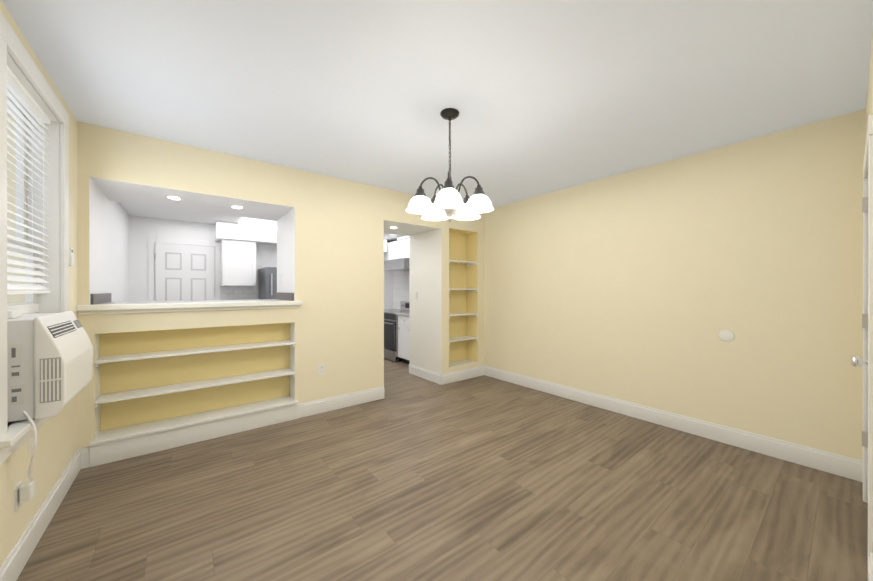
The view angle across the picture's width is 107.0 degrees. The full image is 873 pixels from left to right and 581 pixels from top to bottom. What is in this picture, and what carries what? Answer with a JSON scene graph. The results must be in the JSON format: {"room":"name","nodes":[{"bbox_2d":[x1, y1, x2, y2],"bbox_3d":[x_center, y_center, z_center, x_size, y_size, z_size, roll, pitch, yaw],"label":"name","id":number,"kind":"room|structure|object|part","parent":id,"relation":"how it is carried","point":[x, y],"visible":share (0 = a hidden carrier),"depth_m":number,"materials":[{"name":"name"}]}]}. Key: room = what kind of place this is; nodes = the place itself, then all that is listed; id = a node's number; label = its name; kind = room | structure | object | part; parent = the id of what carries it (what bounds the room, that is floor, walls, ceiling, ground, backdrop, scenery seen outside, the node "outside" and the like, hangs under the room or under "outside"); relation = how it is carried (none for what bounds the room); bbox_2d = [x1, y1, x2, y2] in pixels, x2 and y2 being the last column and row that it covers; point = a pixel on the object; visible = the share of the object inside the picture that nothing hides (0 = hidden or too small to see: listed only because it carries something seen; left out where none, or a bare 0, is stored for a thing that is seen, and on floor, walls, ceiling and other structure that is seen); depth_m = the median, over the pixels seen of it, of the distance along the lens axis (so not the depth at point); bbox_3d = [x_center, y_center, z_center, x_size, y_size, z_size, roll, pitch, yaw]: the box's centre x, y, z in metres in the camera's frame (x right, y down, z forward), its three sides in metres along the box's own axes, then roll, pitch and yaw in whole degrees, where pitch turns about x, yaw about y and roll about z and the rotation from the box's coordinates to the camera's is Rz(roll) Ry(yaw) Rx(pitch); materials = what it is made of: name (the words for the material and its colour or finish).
{"room":"dining room","nodes":[
{"label":"dining room","id":0,"kind":"room"},
{"bbox_2d":[0,0,128,566],"bbox_3d":[-2.232,0.037,1.599,0.300,2.590,8.007,0,0,-38],"label":"wall","id":1,"kind":"structure","parent":0,"point":[57,444],"depth_m":1.95,"materials":[{"name":"beige paint"}]},
{"bbox_2d":[14,481,21,512],"bbox_3d":[-1.976,0.972,1.525,0.009,0.115,0.070,0,0,-38],"label":"outlet","id":2,"kind":"object","parent":1,"relation":"attached to","point":[17,504],"visible":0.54,"depth_m":1.51,"materials":[{"name":"white plastic"}]},
{"bbox_2d":[0,418,40,448],"bbox_3d":[-2.163,0.627,1.702,0.195,0.030,1.110,0,0,-38],"label":"window sill","id":3,"kind":"structure","parent":1,"relation":"attached to","point":[15,433],"depth_m":1.41,"materials":[{"name":"white wood"}]},
{"bbox_2d":[7,304,92,502],"bbox_3d":[-2.236,0.539,1.645,0.589,0.915,0.846,0,0,-38],"label":"air conditioner unit","id":4,"kind":"object","parent":3,"relation":"on","point":[49,363],"visible":0.98,"depth_m":1.53,"materials":[{"name":"plastic"}]},
{"bbox_3d":[-2.190,0.343,1.681,0.095,0.522,0.846,0,0,-38],"label":"rail","id":5,"kind":"part","parent":4,"relation":"part of","materials":[{"name":"plastic"}]},
{"bbox_3d":[-1.895,0.746,1.508,0.066,0.385,0.136,0,0,-38],"label":"cord","id":6,"kind":"part","parent":4,"relation":"part of","materials":[{"name":"plastic"}]},
{"bbox_2d":[0,11,68,464],"bbox_3d":[-2.194,-0.218,1.677,0.186,1.900,1.080,0,0,-38],"label":"window","id":7,"kind":"structure","parent":1,"relation":"in","point":[11,44],"depth_m":1.90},
{"bbox_3d":[-2.241,-0.473,1.639,0.065,1.190,0.850,0,0,-38],"label":"left window sash","id":8,"kind":"part","parent":7,"relation":"part of","materials":[{"name":"white plastic"}]},
{"bbox_3d":[-2.186,-1.053,1.682,0.056,0.026,0.834,0,0,-38],"label":"left window blind rail","id":9,"kind":"part","parent":7,"relation":"part of","materials":[{"name":"white plastic"}]},
{"bbox_2d":[0,450,80,580],"bbox_3d":[-1.183,1.260,0.517,0.016,0.147,4.807,0,0,-38],"label":"baseboard","id":10,"kind":"structure","parent":1,"relation":"attached to","point":[15,561],"depth_m":1.71,"materials":[{"name":"white wood"}]},
{"bbox_2d":[69,247,73,265],"bbox_3d":[-2.507,-0.232,2.212,0.022,0.125,0.070,0,0,-38],"label":"thermostat","id":11,"kind":"object","parent":1,"relation":"attached to","point":[71,260],"visible":0.88,"depth_m":2.19,"materials":[{"name":"plastic"}]},
{"bbox_2d":[119,202,401,241],"bbox_3d":[-2.168,-1.123,5.283,5.042,0.100,2.280,0,0,-38],"label":"ceiling","id":12,"kind":"structure","parent":0,"point":[140,210],"depth_m":4.62,"materials":[{"name":"white paint"}]},
{"bbox_2d":[239,218,276,228],"bbox_3d":[-2.718,-1.050,5.100,0.650,0.044,0.410,0,0,-38],"label":"fluorescent ceiling light","id":13,"kind":"object","parent":12,"relation":"attached to","point":[257,223],"visible":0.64,"depth_m":4.95,"materials":[{"name":"white plastic"}]},
{"bbox_2d":[129,215,392,308],"bbox_3d":[-2.778,0.030,6.064,4.942,2.590,0.300,0,0,-38],"label":"wall","id":14,"kind":"structure","parent":0,"point":[142,230],"depth_m":4.82,"materials":[{"name":"white paint"}]},
{"bbox_2d":[148,237,219,300],"bbox_3d":[-3.877,0.269,5.002,0.880,2.115,0.019,0,0,-38],"label":"door frame","id":15,"kind":"structure","parent":14,"relation":"attached to","point":[152,241],"depth_m":4.87,"materials":[{"name":"white wood"}]},
{"bbox_2d":[155,243,214,300],"bbox_3d":[-3.868,0.308,4.990,0.720,2.022,0.041,0,0,-38],"label":"kitchen door","id":16,"kind":"structure","parent":14,"relation":"in","point":[184,272],"depth_m":4.96,"materials":[{"name":"white wood"}]},
{"bbox_2d":[220,239,255,285],"bbox_3d":[-3.234,-0.438,5.273,0.470,0.728,0.379,0,0,-38],"label":"upper cabinet","id":17,"kind":"object","parent":14,"relation":"attached to","point":[237,262],"visible":1,"depth_m":5.14,"materials":[{"name":"white wood"}]},
{"bbox_2d":[220,286,258,299],"bbox_3d":[-3.203,0.151,5.535,0.980,0.450,0.007,0,0,-38],"label":"tile backsplash","id":18,"kind":"structure","parent":14,"relation":"attached to","point":[239,292],"depth_m":5.44,"materials":[{"name":"grey tile"}]},
{"bbox_2d":[78,121,483,448],"bbox_3d":[-1.213,0.033,4.064,4.342,2.590,0.820,0,0,-38],"label":"wall","id":19,"kind":"structure","parent":0,"point":[331,231],"depth_m":3.36,"materials":[{"name":"beige paint"}]},
{"bbox_2d":[76,301,302,314],"bbox_3d":[-2.042,0.144,2.891,1.591,0.072,0.105,0,0,-38],"label":"sill","id":20,"kind":"structure","parent":19,"relation":"attached to","point":[131,308],"depth_m":2.74,"materials":[{"name":"beige paint"}]},
{"bbox_2d":[95,299,287,304],"bbox_3d":[-2.323,0.129,3.246,1.464,0.040,0.800,0,0,-38],"label":"countertop","id":21,"kind":"structure","parent":19,"relation":"on","point":[150,302],"depth_m":3.21,"materials":[{"name":"white stone"}]},
{"bbox_2d":[91,292,293,304],"bbox_3d":[-2.304,0.067,3.222,1.465,0.084,0.780,0,0,-38],"label":"backsplash","id":22,"kind":"structure","parent":19,"relation":"attached to","point":[99,298],"depth_m":2.93,"materials":[{"name":"tile"}]},
{"bbox_2d":[89,396,297,445],"bbox_3d":[-2.084,1.151,2.960,1.484,0.022,0.242,0,0,-38],"label":"shelf","id":23,"kind":"object","parent":19,"relation":"attached to","point":[116,434],"visible":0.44,"depth_m":2.83,"materials":[{"name":"white wood"}]},
{"bbox_2d":[78,386,383,468],"bbox_3d":[-1.653,1.246,3.186,2.565,0.167,0.022,0,0,-38],"label":"baseboard","id":24,"kind":"structure","parent":19,"relation":"attached to","point":[109,452],"depth_m":2.89,"materials":[{"name":"white wood"}]},
{"bbox_2d":[318,364,324,374],"bbox_3d":[-1.250,0.859,3.510,0.070,0.115,0.009,0,0,-38],"label":"outlet","id":25,"kind":"object","parent":19,"relation":"attached to","point":[321,369],"visible":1,"depth_m":3.51,"materials":[{"name":"white plastic"}]},
{"bbox_2d":[409,364,440,384],"bbox_3d":[-0.188,1.254,4.867,0.016,0.147,0.820,0,0,-38],"label":"baseboard","id":26,"kind":"structure","parent":19,"relation":"attached to","point":[432,376],"depth_m":4.82,"materials":[{"name":"white wood"}]},
{"bbox_2d":[442,366,483,384],"bbox_3d":[0.415,1.254,4.808,0.862,0.147,0.016,0,0,-38],"label":"baseboard","id":27,"kind":"structure","parent":19,"relation":"attached to","point":[455,376],"depth_m":4.77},
{"bbox_2d":[215,220,386,251],"bbox_3d":[-2.313,-0.940,5.995,2.950,0.270,0.380,0,0,-38],"label":"soffit","id":28,"kind":"structure","parent":0,"point":[237,231],"depth_m":5.18,"materials":[{"name":"white paint"}]},
{"bbox_2d":[397,235,408,239],"bbox_3d":[-0.305,-1.042,6.131,0.362,0.065,1.080,0,0,-38],"label":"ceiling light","id":29,"kind":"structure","parent":0,"point":[402,237],"depth_m":6.29,"materials":[{"name":"white plastic"}]},
{"bbox_2d":[1,0,872,207],"bbox_3d":[0.299,-1.309,2.129,5.042,0.100,5.727,0,0,-38],"label":"ceiling","id":30,"kind":"structure","parent":0,"point":[542,97],"depth_m":1.91,"materials":[{"name":"white paint"}]},
{"bbox_2d":[405,108,493,221],"bbox_3d":[0.093,-0.873,2.307,0.611,0.773,0.606,0,0,-38],"label":"chandelier","id":31,"kind":"object","parent":30,"relation":"hanging from","point":[446,202],"visible":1,"depth_m":2.24,"materials":[{"name":"white glass"}]},
{"bbox_2d":[414,186,426,196],"bbox_3d":[-0.112,-0.685,2.243,0.086,0.071,0.086,0,0,-38],"label":"socket","id":32,"kind":"object","parent":31,"relation":"attached to","point":[420,191],"depth_m":2.22,"materials":[{"name":"grey metal"}]},
{"bbox_3d":[-0.112,-0.601,2.243,0.208,0.096,0.208,0,0,-38],"label":"lamp shade","id":33,"kind":"part","parent":31,"relation":"part of","materials":[{"name":"white glass"}]},
{"bbox_3d":[-0.026,-0.718,2.263,0.173,0.151,0.087,0,0,-38],"label":"arm","id":34,"kind":"part","parent":31,"relation":"part of"},
{"bbox_3d":[-0.015,-0.602,2.473,0.208,0.096,0.208,0,0,-38],"label":"lamp shade","id":35,"kind":"part","parent":31,"relation":"part of","materials":[{"name":"white glass"}]},
{"bbox_2d":[442,178,454,188],"bbox_3d":[0.077,-0.685,2.081,0.086,0.071,0.086,0,0,-38],"label":"socket","id":36,"kind":"object","parent":31,"relation":"attached to","point":[448,184],"depth_m":2.06,"materials":[{"name":"grey metal"}]},
{"bbox_3d":[0.077,-0.601,2.081,0.208,0.096,0.208,0,0,-38],"label":"lamp shade","id":37,"kind":"part","parent":31,"relation":"part of","materials":[{"name":"white glass"}]},
{"bbox_3d":[0.095,-1.022,2.292,0.021,0.387,0.021,0,0,-38],"label":"chain","id":38,"kind":"part","parent":31,"relation":"part of","materials":[{"name":"brown metal"}]},
{"bbox_3d":[0.177,-0.719,2.387,0.185,0.151,0.048,0,0,-38],"label":"arm","id":39,"kind":"part","parent":31,"relation":"part of"},
{"bbox_2d":[463,195,469,203],"bbox_3d":[0.233,-0.686,2.453,0.086,0.071,0.086,0,0,-38],"label":"socket","id":40,"kind":"object","parent":31,"relation":"attached to","point":[467,197],"depth_m":2.43,"materials":[{"name":"grey metal"}]},
{"bbox_3d":[0.233,-0.602,2.453,0.208,0.096,0.208,0,0,-38],"label":"lamp shade","id":41,"kind":"part","parent":31,"relation":"part of","materials":[{"name":"white glass"}]},
{"bbox_3d":[0.210,-0.718,2.244,0.100,0.151,0.167,0,0,-38],"label":"arm","id":42,"kind":"part","parent":31,"relation":"part of"},
{"bbox_2d":[473,185,484,194],"bbox_3d":[0.290,-0.685,2.211,0.086,0.071,0.086,0,0,-38],"label":"socket","id":43,"kind":"object","parent":31,"relation":"attached to","point":[478,190],"depth_m":2.18,"materials":[{"name":"grey metal"}]},
{"bbox_3d":[0.290,-0.601,2.211,0.208,0.096,0.208,0,0,-38],"label":"lamp shade","id":44,"kind":"part","parent":31,"relation":"part of","materials":[{"name":"white glass"}]},
{"bbox_2d":[16,358,867,580],"bbox_3d":[-0.403,1.380,3.031,5.042,0.100,8.007,0,0,-38],"label":"floor","id":45,"kind":"structure","parent":0,"point":[410,477],"depth_m":2.01,"materials":[{"name":"brown wood"}]},
{"bbox_2d":[258,267,276,298],"bbox_3d":[-2.591,0.474,5.532,0.700,1.695,0.730,0,0,-38],"label":"fridge","id":46,"kind":"object","parent":45,"relation":"on","point":[267,282],"visible":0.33,"depth_m":5.14,"materials":[{"name":"silver metal"}]},
{"bbox_3d":[-2.602,0.152,5.091,0.020,0.850,0.050,0,0,-38],"label":"handle","id":47,"kind":"part","parent":46,"relation":"part of","materials":[{"name":"silver metal"}]},
{"bbox_2d":[384,301,409,361],"bbox_3d":[-0.752,0.775,6.400,0.706,1.100,0.760,0,0,-38],"label":"range","id":48,"kind":"object","parent":45,"relation":"on","point":[390,334],"visible":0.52,"depth_m":6.07,"materials":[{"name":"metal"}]},
{"bbox_2d":[397,312,409,363],"bbox_3d":[-0.338,0.871,5.931,0.633,0.910,0.481,0,0,-38],"label":"base cabinet","id":49,"kind":"object","parent":45,"relation":"on","point":[404,336],"visible":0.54,"depth_m":5.79,"materials":[{"name":"white wood"}]},
{"bbox_2d":[484,109,865,460],"bbox_3d":[1.788,0.033,3.994,0.300,2.590,4.627,0,0,-38],"label":"wall","id":50,"kind":"structure","parent":0,"point":[645,286],"depth_m":2.91,"materials":[{"name":"beige paint"}]},
{"bbox_2d":[484,366,862,481],"bbox_3d":[1.855,1.255,3.655,0.016,0.147,3.607,0,0,-38],"label":"baseboard","id":51,"kind":"structure","parent":50,"relation":"attached to","point":[839,465],"depth_m":2.88,"materials":[{"name":"white wood"}]},
{"bbox_2d":[658,415,671,425],"bbox_3d":[2.232,1.270,3.155,0.006,0.070,0.120,0,0,-38],"label":"outlet","id":52,"kind":"object","parent":51,"relation":"attached to","point":[665,420],"visible":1,"depth_m":3.15,"materials":[{"name":"white plastic"}]},
{"bbox_2d":[718,330,734,341],"bbox_3d":[2.522,0.395,2.809,0.006,0.108,0.108,0,0,-38],"label":"electrical outlet cover","id":53,"kind":"object","parent":50,"relation":"attached to","point":[726,335],"visible":1,"depth_m":2.81,"materials":[{"name":"beige paint"}]},
{"bbox_2d":[866,34,872,502],"bbox_3d":[1.597,0.038,1.073,3.602,2.590,0.140,0,0,-38],"label":"wall","id":54,"kind":"structure","parent":0,"point":[869,105],"depth_m":2.01,"materials":[{"name":"beige paint"}]},
{"bbox_2d":[863,115,872,556],"bbox_3d":[2.368,0.267,1.774,1.000,2.130,0.015,0,0,-38],"label":"door frame","id":55,"kind":"structure","parent":54,"relation":"attached to","point":[868,164],"depth_m":1.47,"materials":[{"name":"white wood"}]},
{"bbox_2d":[868,553,872,580],"bbox_3d":[1.072,1.260,0.762,2.270,0.147,0.016,0,0,-38],"label":"baseboard","id":56,"kind":"structure","parent":54,"relation":"attached to","point":[870,568],"depth_m":1.40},
{"bbox_3d":[2.386,0.314,1.751,0.800,2.024,0.035,0,0,-38],"label":"front door","id":57,"kind":"structure","parent":54,"relation":"in","visible":0},
{"bbox_2d":[851,356,867,366],"bbox_3d":[2.094,0.352,1.588,0.054,0.054,0.069,0,0,-38],"label":"doorknob set","id":58,"kind":"object","parent":57,"relation":"attached to","point":[856,361],"depth_m":1.59,"materials":[{"name":"silver metal"}]},
{"bbox_2d":[862,197,867,446],"bbox_3d":[2.686,0.196,2.022,0.016,1.560,0.024,0,0,-38],"label":"front door hinges","id":59,"kind":"object","parent":57,"relation":"attached to","point":[864,321],"visible":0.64,"depth_m":2.02,"materials":[{"name":"silver metal"}]},
{"bbox_3d":[-0.340,0.029,6.714,0.300,2.590,2.280,0,0,-38],"label":"wall","id":60,"kind":"structure","parent":0,"visible":0},
{"bbox_2d":[384,243,387,260],"bbox_3d":[-0.957,-0.816,6.970,0.329,0.380,0.494,0,0,-38],"label":"upper cabinet","id":61,"kind":"object","parent":60,"relation":"attached to","point":[385,253],"depth_m":6.85,"materials":[{"name":"white wood"}]},
{"bbox_2d":[384,258,408,270],"bbox_3d":[-0.664,-0.510,6.466,0.488,0.200,0.760,0,0,-38],"label":"range hood","id":62,"kind":"object","parent":61,"relation":"attached to","point":[401,264],"visible":0.5,"depth_m":6.29,"materials":[{"name":"silver metal"}]},
{"bbox_2d":[388,238,407,259],"bbox_3d":[-0.601,-0.815,6.515,0.329,0.380,0.858,0,0,-38],"label":"upper cabinet","id":63,"kind":"object","parent":60,"relation":"attached to","point":[398,249],"depth_m":6.46,"materials":[{"name":"white wood"}]},
{"bbox_2d":[393,271,409,308],"bbox_3d":[-0.377,-0.105,6.514,0.005,1.060,1.930,0,0,-38],"label":"backsplash","id":64,"kind":"structure","parent":60,"relation":"attached to","point":[400,285],"depth_m":7.03,"materials":[{"name":"tile"}]}
]}

